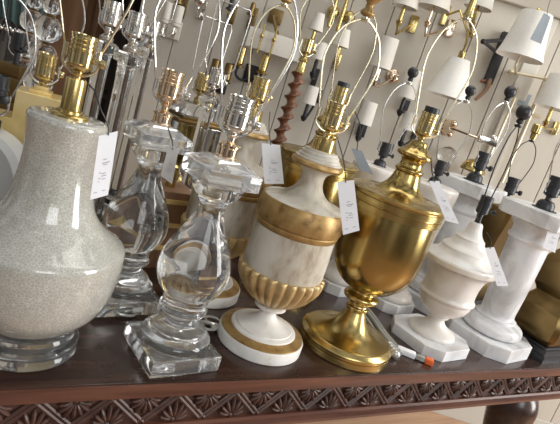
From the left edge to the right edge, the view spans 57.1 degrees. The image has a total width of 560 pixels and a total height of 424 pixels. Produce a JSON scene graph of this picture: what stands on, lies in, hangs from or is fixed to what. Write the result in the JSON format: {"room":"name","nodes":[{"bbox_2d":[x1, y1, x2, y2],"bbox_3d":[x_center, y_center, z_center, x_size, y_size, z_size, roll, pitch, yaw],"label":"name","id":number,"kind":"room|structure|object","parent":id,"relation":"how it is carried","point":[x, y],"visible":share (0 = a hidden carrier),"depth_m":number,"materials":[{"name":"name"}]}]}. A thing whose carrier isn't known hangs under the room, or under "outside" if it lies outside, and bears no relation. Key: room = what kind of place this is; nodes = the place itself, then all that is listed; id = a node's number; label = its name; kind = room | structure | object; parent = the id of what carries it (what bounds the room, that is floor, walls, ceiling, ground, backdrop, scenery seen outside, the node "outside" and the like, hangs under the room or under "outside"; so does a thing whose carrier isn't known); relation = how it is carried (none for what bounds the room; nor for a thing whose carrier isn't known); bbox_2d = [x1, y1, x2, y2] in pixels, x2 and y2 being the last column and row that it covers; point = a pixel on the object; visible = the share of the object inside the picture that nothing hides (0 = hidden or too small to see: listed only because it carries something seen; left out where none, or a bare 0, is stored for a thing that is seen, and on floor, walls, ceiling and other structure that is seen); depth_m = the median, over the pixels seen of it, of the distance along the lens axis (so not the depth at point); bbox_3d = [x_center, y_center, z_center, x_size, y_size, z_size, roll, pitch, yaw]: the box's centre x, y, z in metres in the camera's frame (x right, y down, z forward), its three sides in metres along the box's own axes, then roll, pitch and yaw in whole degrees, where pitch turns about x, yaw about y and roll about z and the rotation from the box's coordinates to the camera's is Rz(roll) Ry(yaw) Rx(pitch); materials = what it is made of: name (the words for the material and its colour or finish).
{"room":"lamp shop","nodes":[
{"label":"lamp shop","id":0,"kind":"room"},
{"bbox_2d":[0,0,23,60],"bbox_3d":[-0.864,-1.129,1.775,0.131,1.362,0.132,18,14,0],"label":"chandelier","id":1,"kind":"object","parent":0,"point":[3,25],"visible":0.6,"depth_m":1.88,"materials":[{"name":"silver metal"}]},
{"bbox_2d":[0,0,44,25],"bbox_3d":[-1.189,-1.136,2.401,0.320,0.520,0.118,18,14,1],"label":"drape","id":2,"kind":"object","parent":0,"point":[16,8],"visible":0.4,"depth_m":2.48,"materials":[{"name":"teal fabric"}]},
{"bbox_2d":[109,0,559,423],"bbox_3d":[1.047,-0.406,2.308,3.455,2.900,0.120,18,14,0],"label":"wall","id":3,"kind":"structure","parent":0,"point":[309,0],"depth_m":2.27,"materials":[{"name":"beige paint"}]},
{"bbox_2d":[135,36,147,55],"bbox_3d":[-0.597,-0.717,2.232,0.088,0.140,0.101,18,14,0],"label":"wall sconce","id":4,"kind":"object","parent":3,"relation":"attached to","point":[138,45],"visible":0.08,"depth_m":2.19,"materials":[{"name":"silver metal"}]},
{"bbox_2d":[160,1,184,40],"bbox_3d":[-0.456,-0.812,2.199,0.096,0.140,0.101,18,14,0],"label":"wall sconce","id":5,"kind":"object","parent":3,"relation":"attached to","point":[174,28],"visible":0.94,"depth_m":2.16,"materials":[{"name":"fabric"}]},
{"bbox_2d":[175,0,188,18],"bbox_3d":[-0.421,-0.879,2.182,0.040,0.100,0.097,18,14,0],"label":"wall sconce","id":6,"kind":"object","parent":3,"relation":"attached to","point":[184,3],"visible":0.44,"depth_m":2.21,"materials":[{"name":"gold metal"}]},
{"bbox_2d":[194,0,208,19],"bbox_3d":[-0.335,-0.868,2.175,0.052,0.091,0.103,18,14,0],"label":"wall sconce","id":7,"kind":"object","parent":3,"relation":"attached to","point":[202,5],"visible":0.94,"depth_m":2.19,"materials":[{"name":"silver metal"}]},
{"bbox_2d":[208,58,233,94],"bbox_3d":[-0.258,-0.585,2.238,0.108,0.140,0.101,18,14,0],"label":"wall sconce","id":8,"kind":"object","parent":3,"relation":"attached to","point":[215,63],"visible":0.36,"depth_m":2.19,"materials":[{"name":"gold metal"}]},
{"bbox_2d":[225,0,238,24],"bbox_3d":[-0.207,-0.849,2.173,0.040,0.100,0.097,18,14,0],"label":"wall sconce","id":9,"kind":"object","parent":3,"relation":"attached to","point":[229,8],"visible":0.66,"depth_m":2.20,"materials":[{"name":"gold metal"}]},
{"bbox_2d":[233,46,270,83],"bbox_3d":[-0.123,-0.624,2.218,0.152,0.140,0.101,18,14,0],"label":"wall sconce","id":10,"kind":"object","parent":3,"relation":"attached to","point":[254,70],"visible":0.77,"depth_m":2.18,"materials":[{"name":"black metal"}]},
{"bbox_2d":[246,2,258,28],"bbox_3d":[-0.120,-0.827,2.172,0.040,0.100,0.097,18,14,0],"label":"wall sconce","id":11,"kind":"object","parent":3,"relation":"attached to","point":[254,11],"visible":0.78,"depth_m":2.17,"materials":[{"name":"gold metal"}]},
{"bbox_2d":[245,8,302,62],"bbox_3d":[-0.007,-0.743,2.152,0.226,0.203,0.156,18,14,0],"label":"wall sconce","id":12,"kind":"object","parent":3,"relation":"attached to","point":[275,44],"visible":0.97,"depth_m":2.11,"materials":[{"name":"fabric"}]},
{"bbox_2d":[301,84,322,121],"bbox_3d":[0.127,-0.462,2.200,0.058,0.150,0.179,19,14,6],"label":"wall sconce","id":13,"kind":"object","parent":3,"relation":"attached to","point":[311,96],"visible":0.98,"depth_m":2.12,"materials":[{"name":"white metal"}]},
{"bbox_2d":[308,12,324,49],"bbox_3d":[0.145,-0.738,2.132,0.060,0.148,0.178,18,14,0],"label":"wall sconce","id":14,"kind":"object","parent":3,"relation":"attached to","point":[317,23],"visible":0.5,"depth_m":2.05,"materials":[{"name":"white fabric"}]},
{"bbox_2d":[310,41,327,85],"bbox_3d":[0.150,-0.616,2.160,0.057,0.179,0.175,18,14,0],"label":"wall sconce","id":15,"kind":"object","parent":3,"relation":"attached to","point":[322,46],"visible":0.87,"depth_m":2.09,"materials":[{"name":"black metal"}]},
{"bbox_2d":[326,0,338,27],"bbox_3d":[0.223,-0.840,2.157,0.052,0.137,0.063,18,14,0],"label":"wall sconce","id":16,"kind":"object","parent":3,"relation":"attached to","point":[330,12],"visible":0.88,"depth_m":2.14,"materials":[{"name":"gold metal"}]},
{"bbox_2d":[332,28,349,69],"bbox_3d":[0.245,-0.674,2.137,0.068,0.152,0.181,18,14,0],"label":"wall sconce","id":17,"kind":"object","parent":3,"relation":"attached to","point":[344,41],"visible":0.83,"depth_m":2.06,"materials":[{"name":"white fabric"}]},
{"bbox_2d":[335,0,354,30],"bbox_3d":[0.284,-0.820,2.157,0.065,0.146,0.063,18,14,0],"label":"wall sconce","id":18,"kind":"object","parent":3,"relation":"attached to","point":[345,15],"visible":0.8,"depth_m":2.14,"materials":[{"name":"gold metal"}]},
{"bbox_2d":[355,100,377,141],"bbox_3d":[0.353,-0.387,2.196,0.071,0.173,0.182,18,14,0],"label":"wall sconce","id":19,"kind":"object","parent":3,"relation":"attached to","point":[366,114],"visible":0.91,"depth_m":2.11,"materials":[{"name":"white fabric"}]},
{"bbox_2d":[369,35,398,86],"bbox_3d":[0.440,-0.610,2.141,0.088,0.199,0.219,24,15,22],"label":"wall sconce","id":20,"kind":"object","parent":3,"relation":"attached to","point":[389,45],"visible":0.94,"depth_m":2.05,"materials":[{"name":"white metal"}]},
{"bbox_2d":[392,0,419,34],"bbox_3d":[0.506,-0.811,2.082,0.105,0.210,0.217,21,14,14],"label":"wall sconce","id":21,"kind":"object","parent":3,"relation":"attached to","point":[408,5],"visible":1,"depth_m":2.05,"materials":[{"name":"gold metal"}]},
{"bbox_2d":[398,111,418,146],"bbox_3d":[0.545,-0.348,2.196,0.066,0.147,0.196,22,15,17],"label":"wall sconce","id":22,"kind":"object","parent":3,"relation":"attached to","point":[407,116],"visible":0.78,"depth_m":2.11,"materials":[{"name":"white fabric"}]},
{"bbox_2d":[396,68,421,116],"bbox_3d":[0.526,-0.495,2.157,0.077,0.193,0.189,19,14,5],"label":"wall sconce","id":23,"kind":"object","parent":3,"relation":"attached to","point":[405,91],"visible":0.87,"depth_m":2.07,"materials":[{"name":"white fabric"}]},
{"bbox_2d":[418,0,456,37],"bbox_3d":[0.629,-0.804,2.076,0.132,0.220,0.257,24,15,25],"label":"wall sconce","id":24,"kind":"object","parent":3,"relation":"attached to","point":[437,6],"visible":0.93,"depth_m":2.05,"materials":[{"name":"white fabric"}]},
{"bbox_2d":[437,146,456,171],"bbox_3d":[0.716,-0.222,2.241,0.090,0.132,0.121,18,14,0],"label":"wall sconce","id":25,"kind":"object","parent":3,"relation":"attached to","point":[446,153],"visible":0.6,"depth_m":2.19,"materials":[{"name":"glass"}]},
{"bbox_2d":[425,6,469,102],"bbox_3d":[0.722,-0.643,2.079,0.194,0.357,0.236,18,14,0],"label":"wall sconce","id":26,"kind":"object","parent":3,"relation":"attached to","point":[452,77],"visible":0.88,"depth_m":2.03,"materials":[{"name":"white fabric"}]},
{"bbox_2d":[441,119,497,146],"bbox_3d":[0.787,-0.332,2.176,0.095,0.075,0.262,4,20,-45],"label":"wall sconce","id":27,"kind":"object","parent":3,"relation":"attached to","point":[449,126],"visible":0.97,"depth_m":2.17,"materials":[{"name":"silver metal"}]},
{"bbox_2d":[460,159,484,174],"bbox_3d":[0.829,-0.185,2.229,0.108,0.091,0.141,18,14,0],"label":"wall sconce","id":28,"kind":"object","parent":3,"relation":"attached to","point":[467,165],"visible":0.41,"depth_m":2.18,"materials":[{"name":"gold metal"}]},
{"bbox_2d":[464,0,493,37],"bbox_3d":[0.780,-0.812,2.053,0.113,0.186,0.202,18,14,0],"label":"wall sconce","id":29,"kind":"object","parent":3,"relation":"attached to","point":[485,6],"visible":0.8,"depth_m":2.01,"materials":[{"name":"white fabric"}]},
{"bbox_2d":[474,31,507,100],"bbox_3d":[0.863,-0.612,2.148,0.149,0.300,0.050,7,18,-37],"label":"wall sconce","id":30,"kind":"object","parent":3,"relation":"attached to","point":[496,59],"visible":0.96,"depth_m":2.17,"materials":[{"name":"black metal"}]},
{"bbox_2d":[432,406,554,423],"bbox_3d":[0.632,0.885,2.572,3.455,0.140,0.020,18,14,0],"label":"baseboard","id":31,"kind":"structure","parent":3,"relation":"attached to","point":[471,415],"depth_m":2.57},
{"bbox_2d":[482,18,558,184],"bbox_3d":[0.858,0.000,2.341,0.070,1.741,0.030,18,14,0],"label":"trim","id":32,"kind":"structure","parent":3,"relation":"attached to","point":[524,83],"depth_m":2.21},
{"bbox_2d":[489,8,552,181],"bbox_3d":[0.925,-0.451,2.066,0.181,0.654,0.407,27,17,34],"label":"wall sconce","id":33,"kind":"object","parent":3,"relation":"attached to","point":[518,46],"visible":0.88,"depth_m":1.88,"materials":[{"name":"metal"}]},
{"bbox_2d":[517,94,531,105],"bbox_3d":[1.048,-0.492,2.200,0.049,0.087,0.022,18,14,1],"label":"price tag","id":34,"kind":"object","parent":33,"relation":"hanging from","point":[520,102],"visible":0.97,"depth_m":2.20,"materials":[{"name":"white paper"}]},
{"bbox_2d":[496,0,559,20],"bbox_3d":[1.221,-0.946,2.079,3.455,0.350,0.050,18,14,0],"label":"trim","id":35,"kind":"structure","parent":3,"relation":"attached to","point":[554,6],"depth_m":2.09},
{"bbox_2d":[533,73,559,134],"bbox_3d":[1.119,-0.442,2.115,0.152,0.216,0.248,22,14,15],"label":"wall sconce","id":36,"kind":"object","parent":3,"relation":"attached to","point":[548,97],"visible":1,"depth_m":2.03,"materials":[{"name":"white fabric"}]},
{"bbox_2d":[351,112,372,174],"bbox_3d":[0.181,-0.152,1.125,0.090,0.120,0.014,23,15,19],"label":"price tag","id":37,"kind":"object","parent":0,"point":[359,156],"visible":0.96,"depth_m":1.13,"materials":[{"name":"white paper"}]},
{"bbox_2d":[298,411,468,423],"bbox_3d":[-0.341,0.752,2.278,10.000,0.050,8.500,9,16,-31],"label":"floor","id":38,"kind":"structure","parent":0,"point":[427,417],"depth_m":2.44,"materials":[{"name":"brown wood"}]},
{"bbox_2d":[0,12,45,60],"bbox_3d":[-1.645,-0.805,2.904,0.380,1.750,0.428,18,14,0],"label":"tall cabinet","id":39,"kind":"object","parent":38,"relation":"on","point":[3,45],"visible":0.02,"depth_m":2.69,"materials":[{"name":"black wood"}]},
{"bbox_2d":[51,0,96,95],"bbox_3d":[-1.043,-0.991,2.594,0.221,2.600,0.120,18,14,0],"label":"wooden post","id":40,"kind":"object","parent":38,"relation":"on","point":[72,10],"visible":0.06,"depth_m":2.56,"materials":[{"name":"brown wood"}]},
{"bbox_2d":[81,0,103,111],"bbox_3d":[-0.991,-1.016,2.752,0.104,2.600,0.120,18,14,0],"label":"wooden post","id":41,"kind":"object","parent":38,"relation":"on","point":[96,30],"visible":0.02,"depth_m":2.72,"materials":[{"name":"brown wood"}]},
{"bbox_2d":[97,0,141,122],"bbox_3d":[-1.455,-0.923,3.506,0.800,1.790,0.300,18,14,0],"label":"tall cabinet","id":42,"kind":"object","parent":38,"relation":"on","point":[119,40],"visible":0.07,"depth_m":3.38,"materials":[{"name":"black wood"}]},
{"bbox_2d":[102,90,107,98],"bbox_3d":[-1.466,-0.889,3.494,0.720,0.025,0.240,18,14,0],"label":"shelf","id":43,"kind":"object","parent":42,"relation":"attached to","point":[105,92],"depth_m":3.38,"materials":[{"name":"black wood"}]},
{"bbox_2d":[0,218,559,423],"bbox_3d":[-0.217,0.531,1.512,1.991,0.800,0.948,9,16,-31],"label":"console table","id":44,"kind":"object","parent":38,"relation":"on","point":[104,381],"visible":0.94,"depth_m":0.99,"materials":[{"name":"brown wood"}]},
{"bbox_2d":[0,0,33,110],"bbox_3d":[-0.636,-0.283,1.217,0.104,0.598,0.100,18,14,0],"label":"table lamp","id":45,"kind":"object","parent":44,"relation":"on","point":[14,70],"visible":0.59,"depth_m":1.18,"materials":[{"name":"metal"}]},
{"bbox_2d":[11,31,27,64],"bbox_3d":[-0.602,-0.375,1.187,0.034,0.071,0.046,9,16,-31],"label":"socket","id":46,"kind":"object","parent":45,"relation":"attached to","point":[19,41],"depth_m":1.18,"materials":[{"name":"grey plastic"}]},
{"bbox_2d":[0,0,35,198],"bbox_3d":[-0.517,-0.126,0.916,0.164,0.524,0.104,18,14,0],"label":"table lamp","id":47,"kind":"object","parent":44,"relation":"on","point":[11,148],"visible":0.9,"depth_m":0.90,"materials":[{"name":"grey ceramic"}]},
{"bbox_2d":[0,74,9,104],"bbox_3d":[-0.489,-0.196,0.891,0.038,0.079,0.051,9,16,-31],"label":"socket","id":48,"kind":"object","parent":47,"relation":"attached to","point":[4,80],"depth_m":0.88,"materials":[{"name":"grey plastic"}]},
{"bbox_2d":[12,0,43,67],"bbox_3d":[-0.683,-0.430,1.387,0.104,0.759,0.104,9,16,-31],"label":"table lamp","id":49,"kind":"object","parent":44,"relation":"on","point":[35,5],"visible":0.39,"depth_m":1.35,"materials":[{"name":"clear glass"}]},
{"bbox_2d":[0,0,84,144],"bbox_3d":[-0.493,-0.181,1.008,0.238,0.595,0.072,12,15,-23],"label":"table lamp","id":50,"kind":"object","parent":44,"relation":"on","point":[13,122],"visible":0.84,"depth_m":0.97,"materials":[{"name":"gold metal"}]},
{"bbox_2d":[34,51,63,86],"bbox_3d":[-0.444,-0.271,0.993,0.053,0.065,0.037,9,16,-31],"label":"socket","id":51,"kind":"object","parent":50,"relation":"attached to","point":[45,68],"depth_m":0.98,"materials":[{"name":"gold metal"}]},
{"bbox_2d":[23,0,61,90],"bbox_3d":[-0.515,-0.303,1.107,0.104,0.759,0.104,9,16,-31],"label":"table lamp","id":52,"kind":"object","parent":44,"relation":"on","point":[48,29],"visible":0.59,"depth_m":1.07,"materials":[{"name":"clear glass"}]},
{"bbox_2d":[0,0,133,371],"bbox_3d":[-0.317,-0.100,0.754,0.246,0.671,0.246,6,18,-39],"label":"table lamp","id":53,"kind":"object","parent":44,"relation":"on","point":[60,266],"visible":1,"depth_m":0.72,"materials":[{"name":"grey ceramic"}]},
{"bbox_2d":[66,31,106,78],"bbox_3d":[-0.273,-0.215,0.727,0.052,0.065,0.038,9,16,-31],"label":"socket","id":54,"kind":"object","parent":53,"relation":"attached to","point":[82,51],"depth_m":0.71,"materials":[{"name":"gold metal"}]},
{"bbox_2d":[87,83,117,199],"bbox_3d":[-0.244,-0.091,0.688,0.048,0.146,0.042,9,16,-31],"label":"price tag","id":55,"kind":"object","parent":53,"relation":"hanging from","point":[106,146],"visible":1,"depth_m":0.69,"materials":[{"name":"grey paper"}]},
{"bbox_2d":[83,0,125,118],"bbox_3d":[-0.447,-0.300,1.250,0.120,0.724,0.120,5,19,-42],"label":"table lamp","id":56,"kind":"object","parent":44,"relation":"on","point":[110,16],"visible":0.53,"depth_m":1.21,"materials":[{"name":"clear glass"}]},
{"bbox_2d":[100,0,125,33],"bbox_3d":[-0.390,-0.453,1.215,0.065,0.081,0.047,9,16,-31],"label":"socket","id":57,"kind":"object","parent":56,"relation":"attached to","point":[110,16],"depth_m":1.19,"materials":[{"name":"silver metal"}]},
{"bbox_2d":[115,307,142,316],"bbox_3d":[-0.301,0.188,1.014,0.060,0.022,0.051,9,16,-31],"label":"power cord","id":58,"kind":"object","parent":44,"relation":"on","point":[135,310],"visible":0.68,"depth_m":1.00,"materials":[{"name":"white plastic"}]},
{"bbox_2d":[94,0,165,221],"bbox_3d":[-0.361,-0.244,1.150,0.120,0.720,0.120,5,19,-42],"label":"table lamp","id":59,"kind":"object","parent":44,"relation":"on","point":[127,59],"visible":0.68,"depth_m":1.12,"materials":[{"name":"clear glass"}]},
{"bbox_2d":[124,10,152,44],"bbox_3d":[-0.306,-0.392,1.115,0.059,0.073,0.043,9,16,-31],"label":"socket","id":60,"kind":"object","parent":59,"relation":"attached to","point":[135,29],"depth_m":1.10,"materials":[{"name":"silver metal"}]},
{"bbox_2d":[101,0,177,217],"bbox_3d":[-0.397,-0.342,1.452,0.120,0.734,0.120,5,19,-42],"label":"table lamp","id":61,"kind":"object","parent":44,"relation":"on","point":[146,51],"visible":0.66,"depth_m":1.45,"materials":[{"name":"clear glass"}]},
{"bbox_2d":[147,19,164,41],"bbox_3d":[-0.343,-0.491,1.416,0.050,0.062,0.036,9,16,-31],"label":"socket","id":62,"kind":"object","parent":61,"relation":"attached to","point":[157,24],"depth_m":1.40,"materials":[{"name":"silver metal"}]},
{"bbox_2d":[96,0,219,316],"bbox_3d":[-0.235,-0.128,0.974,0.131,0.665,0.131,6,18,-40],"label":"table lamp","id":63,"kind":"object","parent":44,"relation":"on","point":[138,214],"visible":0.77,"depth_m":0.96,"materials":[{"name":"clear glass"}]},
{"bbox_2d":[161,128,177,183],"bbox_3d":[-0.202,-0.103,0.939,0.021,0.089,0.060,9,16,-31],"label":"price tag","id":64,"kind":"object","parent":63,"relation":"hanging from","point":[169,165],"visible":1,"depth_m":0.93,"materials":[{"name":"grey paper"}]},
{"bbox_2d":[156,67,190,109],"bbox_3d":[-0.197,-0.223,0.954,0.060,0.075,0.044,9,16,-31],"label":"socket","id":65,"kind":"object","parent":63,"relation":"attached to","point":[171,82],"depth_m":0.93,"materials":[{"name":"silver metal"}]},
{"bbox_2d":[142,164,191,267],"bbox_3d":[-0.288,0.003,1.267,0.114,0.252,0.104,7,18,-37],"label":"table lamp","id":66,"kind":"object","parent":44,"relation":"on","point":[177,194],"visible":0.24,"depth_m":1.24,"materials":[{"name":"brown wood"}]},
{"bbox_2d":[161,16,231,181],"bbox_3d":[-0.272,-0.285,1.599,0.160,0.633,0.130,6,18,-40],"label":"table lamp","id":67,"kind":"object","parent":44,"relation":"on","point":[186,114],"visible":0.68,"depth_m":1.55,"materials":[{"name":"gold metal"}]},
{"bbox_2d":[194,72,209,96],"bbox_3d":[-0.232,-0.384,1.576,0.059,0.073,0.043,9,16,-31],"label":"socket","id":68,"kind":"object","parent":67,"relation":"attached to","point":[201,86],"depth_m":1.56,"materials":[{"name":"gold metal"}]},
{"bbox_2d":[201,315,219,330],"bbox_3d":[-0.142,0.231,1.056,0.048,0.018,0.070,20,14,7],"label":"power cord","id":69,"kind":"object","parent":44,"relation":"on","point":[213,326],"visible":0.62,"depth_m":1.05,"materials":[{"name":"white plastic"}]},
{"bbox_2d":[123,0,298,378],"bbox_3d":[-0.100,-0.052,0.850,0.131,0.665,0.131,6,18,-38],"label":"table lamp","id":70,"kind":"object","parent":44,"relation":"on","point":[194,265],"visible":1,"depth_m":0.84,"materials":[{"name":"clear glass"}]},
{"bbox_2d":[222,93,260,141],"bbox_3d":[-0.062,-0.147,0.830,0.060,0.075,0.044,9,16,-31],"label":"socket","id":71,"kind":"object","parent":70,"relation":"attached to","point":[237,117],"depth_m":0.81,"materials":[{"name":"silver metal"}]},
{"bbox_2d":[181,0,251,189],"bbox_3d":[-0.208,-0.227,1.383,0.120,0.666,0.120,5,19,-42],"label":"table lamp","id":72,"kind":"object","parent":44,"relation":"on","point":[209,101],"visible":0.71,"depth_m":1.35,"materials":[{"name":"clear glass"}]},
{"bbox_2d":[208,67,227,89],"bbox_3d":[-0.164,-0.345,1.356,0.050,0.062,0.036,9,16,-31],"label":"socket","id":73,"kind":"object","parent":72,"relation":"attached to","point":[214,82],"depth_m":1.34,"materials":[{"name":"silver metal"}]},
{"bbox_2d":[180,0,295,308],"bbox_3d":[-0.075,-0.163,1.128,0.180,0.753,0.179,7,18,-37],"label":"table lamp","id":74,"kind":"object","parent":44,"relation":"on","point":[239,216],"visible":0.32,"depth_m":1.11,"materials":[{"name":"white paint"}]},
{"bbox_2d":[248,75,272,109],"bbox_3d":[-0.039,-0.253,1.109,0.056,0.069,0.040,9,16,-31],"label":"socket","id":75,"kind":"object","parent":74,"relation":"attached to","point":[260,86],"depth_m":1.09,"materials":[{"name":"gold metal"}]},
{"bbox_2d":[262,112,283,183],"bbox_3d":[-0.021,-0.133,1.079,0.038,0.140,0.107,4,20,-44],"label":"price tag","id":76,"kind":"object","parent":74,"relation":"hanging from","point":[271,153],"visible":1,"depth_m":1.07,"materials":[{"name":"grey paper"}]},
{"bbox_2d":[238,0,334,256],"bbox_3d":[0.012,-0.254,1.462,0.124,0.811,0.124,9,16,-31],"label":"table lamp","id":77,"kind":"object","parent":44,"relation":"on","point":[307,47],"visible":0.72,"depth_m":1.43,"materials":[{"name":"brown wood"}]},
{"bbox_2d":[301,38,316,56],"bbox_3d":[0.079,-0.445,1.413,0.040,0.051,0.033,9,16,-31],"label":"socket","id":78,"kind":"object","parent":77,"relation":"attached to","point":[307,47],"depth_m":1.40,"materials":[{"name":"gold metal"}]},
{"bbox_2d":[217,0,381,365],"bbox_3d":[0.067,-0.079,0.982,0.180,0.753,0.179,15,14,-10],"label":"table lamp","id":79,"kind":"object","parent":44,"relation":"on","point":[295,232],"visible":0.99,"depth_m":0.96,"materials":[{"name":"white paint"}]},
{"bbox_2d":[320,100,349,138],"bbox_3d":[0.103,-0.169,0.962,0.056,0.069,0.040,9,16,-31],"label":"socket","id":80,"kind":"object","parent":79,"relation":"attached to","point":[333,115],"depth_m":0.94,"materials":[{"name":"gold metal"}]},
{"bbox_2d":[337,140,359,234],"bbox_3d":[0.123,-0.041,0.943,0.093,0.160,0.019,24,15,24],"label":"price tag","id":81,"kind":"object","parent":79,"relation":"hanging from","point":[346,193],"visible":1,"depth_m":0.94,"materials":[{"name":"grey paper"}]},
{"bbox_2d":[272,4,376,207],"bbox_3d":[0.121,-0.204,1.289,0.212,0.866,0.212,13,15,-18],"label":"table lamp","id":82,"kind":"object","parent":44,"relation":"on","point":[292,171],"visible":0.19,"depth_m":1.25,"materials":[{"name":"gold metal"}]},
{"bbox_2d":[331,81,349,104],"bbox_3d":[0.153,-0.282,1.273,0.052,0.075,0.036,9,16,-31],"label":"socket","id":83,"kind":"object","parent":82,"relation":"attached to","point":[340,95],"depth_m":1.25,"materials":[{"name":"gold metal"}]},
{"bbox_2d":[323,67,418,296],"bbox_3d":[0.259,-0.081,1.437,0.144,0.651,0.144,9,16,-31],"label":"table lamp","id":84,"kind":"object","parent":44,"relation":"on","point":[335,285],"visible":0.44,"depth_m":1.41,"materials":[{"name":"white stone"}]},
{"bbox_2d":[372,142,393,167],"bbox_3d":[0.285,-0.158,1.418,0.051,0.067,0.048,9,16,-31],"label":"socket","id":85,"kind":"object","parent":84,"relation":"attached to","point":[385,148],"depth_m":1.41,"materials":[{"name":"grey plastic"}]},
{"bbox_2d":[299,0,477,372],"bbox_3d":[0.272,-0.097,1.068,0.212,0.866,0.212,13,15,-18],"label":"table lamp","id":86,"kind":"object","parent":44,"relation":"on","point":[398,225],"visible":0.98,"depth_m":1.04,"materials":[{"name":"gold metal"}]},
{"bbox_2d":[415,105,439,141],"bbox_3d":[0.304,-0.175,1.052,0.052,0.075,0.037,9,16,-31],"label":"socket","id":87,"kind":"object","parent":86,"relation":"attached to","point":[425,127],"depth_m":1.04,"materials":[{"name":"gold metal"}]},
{"bbox_2d":[429,158,458,223],"bbox_3d":[0.316,-0.040,0.993,0.096,0.104,0.018,23,15,21],"label":"price tag","id":88,"kind":"object","parent":86,"relation":"hanging from","point":[443,202],"visible":1,"depth_m":0.99,"materials":[{"name":"grey paper"}]},
{"bbox_2d":[366,307,433,365],"bbox_3d":[0.258,0.298,1.290,0.113,0.024,0.275,9,16,-31],"label":"power cord","id":89,"kind":"object","parent":44,"relation":"on","point":[397,350],"visible":0.66,"depth_m":1.22,"materials":[{"name":"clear plastic"}]},
{"bbox_2d":[375,85,475,315],"bbox_3d":[0.409,-0.031,1.431,0.144,0.651,0.144,7,18,-37],"label":"table lamp","id":90,"kind":"object","parent":44,"relation":"on","point":[402,302],"visible":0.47,"depth_m":1.41,"materials":[{"name":"white stone"}]},
{"bbox_2d":[427,159,448,183],"bbox_3d":[0.436,-0.108,1.412,0.052,0.067,0.047,9,16,-31],"label":"socket","id":91,"kind":"object","parent":90,"relation":"attached to","point":[440,166],"depth_m":1.40,"materials":[{"name":"grey plastic"}]},
{"bbox_2d":[390,105,531,361],"bbox_3d":[0.477,0.044,1.265,0.187,0.631,0.187,9,16,-31],"label":"table lamp","id":92,"kind":"object","parent":44,"relation":"on","point":[459,266],"visible":0.97,"depth_m":1.25,"materials":[{"name":"white stone"}]},
{"bbox_2d":[474,194,496,223],"bbox_3d":[0.499,-0.001,1.254,0.047,0.075,0.039,9,16,-31],"label":"socket","id":93,"kind":"object","parent":92,"relation":"attached to","point":[484,205],"depth_m":1.24,"materials":[{"name":"grey plastic"}]},
{"bbox_2d":[485,232,507,285],"bbox_3d":[0.504,0.114,1.199,0.092,0.108,0.017,24,15,22],"label":"price tag","id":94,"kind":"object","parent":92,"relation":"hanging from","point":[498,273],"visible":1,"depth_m":1.20,"materials":[{"name":"grey paper"}]},
{"bbox_2d":[407,86,516,314],"bbox_3d":[0.561,-0.038,1.553,0.204,0.695,0.204,28,17,36],"label":"table lamp","id":95,"kind":"object","parent":44,"relation":"on","point":[470,188],"visible":0.42,"depth_m":1.51,"materials":[{"name":"white stone"}]},
{"bbox_2d":[463,151,492,184],"bbox_3d":[0.595,-0.133,1.530,0.071,0.091,0.064,9,16,-31],"label":"socket","id":96,"kind":"object","parent":95,"relation":"attached to","point":[482,159],"depth_m":1.51,"materials":[{"name":"grey plastic"}]},
{"bbox_2d":[445,140,559,363],"bbox_3d":[0.684,0.046,1.382,0.204,0.695,0.204,6,18,-40],"label":"table lamp","id":97,"kind":"object","parent":44,"relation":"on","point":[490,329],"visible":0.9,"depth_m":1.37,"materials":[{"name":"white stone"}]},
{"bbox_2d":[532,175,559,213],"bbox_3d":[0.715,-0.050,1.357,0.064,0.091,0.064,12,15,-23],"label":"socket","id":98,"kind":"object","parent":97,"relation":"attached to","point":[552,189],"depth_m":1.34,"materials":[{"name":"grey plastic"}]},
{"bbox_2d":[543,230,559,252],"bbox_3d":[0.685,0.059,1.290,0.036,0.080,0.020,18,14,2],"label":"price tag","id":99,"kind":"object","parent":97,"relation":"hanging from","point":[551,240],"visible":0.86,"depth_m":1.29,"materials":[{"name":"grey paper"}]},
{"bbox_2d":[474,123,542,304],"bbox_3d":[0.712,0.016,1.678,0.151,0.624,0.151,7,18,-37],"label":"table lamp","id":100,"kind":"object","parent":44,"relation":"on","point":[497,226],"visible":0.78,"depth_m":1.63,"materials":[{"name":"gold metal"}]},
{"bbox_2d":[504,176,522,196],"bbox_3d":[0.741,-0.066,1.658,0.070,0.091,0.064,9,16,-31],"label":"socket","id":101,"kind":"object","parent":100,"relation":"attached to","point":[512,184],"depth_m":1.64,"materials":[{"name":"grey plastic"}]},
{"bbox_2d":[514,248,559,363],"bbox_3d":[0.846,0.116,1.456,0.158,0.626,0.158,8,17,-34],"label":"table lamp","id":102,"kind":"object","parent":44,"relation":"on","point":[538,317],"visible":0.74,"depth_m":1.46,"materials":[{"name":"brown metal"}]},
{"bbox_2d":[530,0,550,43],"bbox_3d":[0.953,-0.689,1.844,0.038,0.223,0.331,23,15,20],"label":"price tag","id":103,"kind":"object","parent":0,"point":[537,36],"visible":1,"depth_m":1.73,"materials":[{"name":"white paper"}]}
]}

